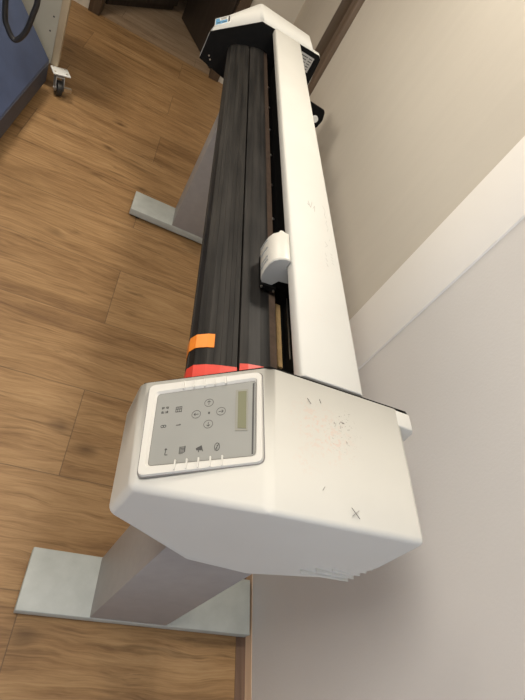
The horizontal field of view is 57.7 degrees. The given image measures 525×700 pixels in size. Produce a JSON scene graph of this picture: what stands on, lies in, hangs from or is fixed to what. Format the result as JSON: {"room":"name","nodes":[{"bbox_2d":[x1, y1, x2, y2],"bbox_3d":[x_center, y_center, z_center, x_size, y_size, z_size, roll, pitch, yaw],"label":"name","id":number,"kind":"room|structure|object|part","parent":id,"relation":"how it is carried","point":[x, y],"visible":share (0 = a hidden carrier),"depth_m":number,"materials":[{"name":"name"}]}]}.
{"room":"print shop","nodes":[
{"label":"print shop","id":0,"kind":"room"},
{"bbox_2d":[0,0,235,699],"bbox_3d":[-1.138,-1.420,2.914,5.200,0.050,10.000,19,45,-21],"label":"floor","id":1,"kind":"structure","parent":0,"point":[97,299],"depth_m":2.05,"materials":[{"name":"brown wood"}]},
{"bbox_2d":[0,0,48,137],"bbox_3d":[-1.468,-1.520,1.923,1.047,1.058,1.340,19,45,-21],"label":"machine","id":2,"kind":"object","parent":1,"relation":"on","point":[24,62],"visible":1,"depth_m":2.42,"materials":[{"name":"paint"}]},
{"bbox_2d":[22,0,71,95],"bbox_3d":[-1.402,-2.153,2.594,1.011,0.972,0.563,19,45,-21],"label":"rolling cart","id":3,"kind":"object","parent":1,"relation":"on","point":[51,19],"visible":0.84,"depth_m":2.70,"materials":[{"name":"white wood"}]},
{"bbox_3d":[-1.416,-2.065,2.422,0.798,0.812,0.018,19,45,-21],"label":"panel","id":4,"kind":"part","parent":3,"relation":"part of","materials":[{"name":"white wood"}]},
{"bbox_3d":[-1.046,-1.938,2.575,0.040,0.812,0.034,19,45,-21],"label":"edge post","id":5,"kind":"part","parent":3,"relation":"part of","materials":[{"name":"beige wood"}]},
{"bbox_2d":[105,0,178,9],"bbox_3d":[-1.075,-3.541,4.240,0.436,0.745,1.000,41,41,2],"label":"base cabinet","id":6,"kind":"object","parent":1,"relation":"on","point":[155,4],"visible":1,"depth_m":4.49,"materials":[{"name":"brown wood"}]},
{"bbox_3d":[-1.038,-3.311,4.043,0.018,0.650,0.475,41,41,2],"label":"cabinet door","id":7,"kind":"part","parent":6,"relation":"part of","materials":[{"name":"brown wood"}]},
{"bbox_3d":[-0.821,-3.544,4.408,0.018,0.650,0.475,41,41,2],"label":"cabinet door","id":8,"kind":"part","parent":6,"relation":"part of","materials":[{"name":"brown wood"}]},
{"bbox_2d":[13,4,422,636],"bbox_3d":[-0.133,-0.329,1.793,0.734,1.100,2.386,19,45,-21],"label":"vinyl cutting plotter","id":9,"kind":"object","parent":1,"relation":"on","point":[268,456],"visible":1,"depth_m":0.90,"materials":[{"name":"white paint"}]},
{"bbox_3d":[-0.209,0.507,1.184,0.226,0.750,0.160,19,45,-21],"label":"leg","id":10,"kind":"part","parent":9,"relation":"part of","materials":[{"name":"grey metal"}]},
{"bbox_3d":[-0.222,-0.925,2.457,0.226,0.740,0.168,19,45,-21],"label":"leg","id":11,"kind":"part","parent":9,"relation":"part of","materials":[{"name":"grey metal"}]},
{"bbox_3d":[-0.089,0.106,0.703,0.146,0.119,0.160,19,45,-21],"label":"keypad frame","id":12,"kind":"part","parent":9,"relation":"part of","materials":[{"name":"plastic"}]},
{"bbox_3d":[-0.018,-1.268,2.111,0.481,0.306,0.007,19,45,-21],"label":"plate","id":13,"kind":"part","parent":9,"relation":"part of","materials":[{"name":"black plastic"}]},
{"bbox_3d":[0.001,0.136,0.873,0.459,0.305,0.002,19,45,-21],"label":"plate","id":14,"kind":"part","parent":9,"relation":"part of","materials":[{"name":"plastic"}]},
{"bbox_3d":[0.077,-0.561,1.500,0.058,0.185,1.863,19,45,-21],"label":"carriage rail","id":15,"kind":"part","parent":9,"relation":"part of","materials":[{"name":"metal"}]},
{"bbox_3d":[0.055,-0.048,1.018,0.003,0.004,0.180,19,45,-21],"label":"guide rod","id":16,"kind":"part","parent":9,"relation":"part of","materials":[{"name":"metal"}]},
{"bbox_3d":[0.185,-1.270,2.104,0.063,0.063,0.002,19,45,-21],"label":"rating plate","id":17,"kind":"part","parent":9,"relation":"part of","materials":[{"name":"silver metal"}]},
{"bbox_2d":[234,577,246,699],"bbox_3d":[-0.071,0.785,1.680,0.034,0.003,5.030,19,45,-21],"label":"floor strip","id":18,"kind":"object","parent":1,"relation":"on","point":[239,690],"depth_m":1.49,"materials":[{"name":"brown wood"}]},
{"bbox_2d":[73,0,304,83],"bbox_3d":[-1.069,-3.678,2.957,3.950,2.600,0.120,19,45,-21],"label":"wall","id":19,"kind":"structure","parent":0,"point":[289,10],"depth_m":3.87,"materials":[{"name":"beige paint"}]},
{"bbox_2d":[88,0,105,15],"bbox_3d":[-0.875,-3.425,3.237,0.090,2.120,0.170,19,45,-21],"label":"trim","id":20,"kind":"structure","parent":19,"relation":"attached to","point":[95,6],"depth_m":3.85,"materials":[{"name":"brown wood"}]},
{"bbox_2d":[182,0,238,67],"bbox_3d":[-0.181,-3.556,3.924,0.144,2.014,0.963,2,53,-34],"label":"hallway door","id":21,"kind":"structure","parent":19,"relation":"in","point":[199,16],"depth_m":4.45,"materials":[{"name":"brown wood"}]},
{"bbox_2d":[209,0,252,81],"bbox_3d":[0.059,-3.096,3.617,0.090,2.120,0.170,19,45,-21],"label":"trim","id":22,"kind":"structure","parent":19,"relation":"attached to","point":[241,5],"depth_m":3.87,"materials":[{"name":"brown wood"}]},
{"bbox_2d":[252,0,524,699],"bbox_3d":[0.622,-0.549,1.392,0.150,2.600,6.660,19,45,-21],"label":"wall","id":23,"kind":"structure","parent":0,"point":[443,619],"depth_m":1.21,"materials":[{"name":"grey paint"}]},
{"bbox_2d":[245,574,252,699],"bbox_3d":[-0.044,0.777,1.671,0.004,0.043,5.030,19,45,-21],"label":"baseboard","id":24,"kind":"structure","parent":23,"relation":"attached to","point":[248,645],"depth_m":1.50,"materials":[{"name":"brown wood"}]},
{"bbox_2d":[308,0,364,96],"bbox_3d":[0.538,-2.004,2.625,0.038,2.600,0.385,19,45,-21],"label":"door frame","id":25,"kind":"structure","parent":23,"relation":"attached to","point":[355,6],"depth_m":2.74,"materials":[{"name":"brown wood"}]},
{"bbox_2d":[349,136,524,369],"bbox_3d":[0.621,-0.320,1.187,0.156,2.600,0.210,19,45,-21],"label":"trim","id":26,"kind":"structure","parent":23,"relation":"attached to","point":[496,205],"depth_m":1.25,"materials":[{"name":"white paint"}]}
]}

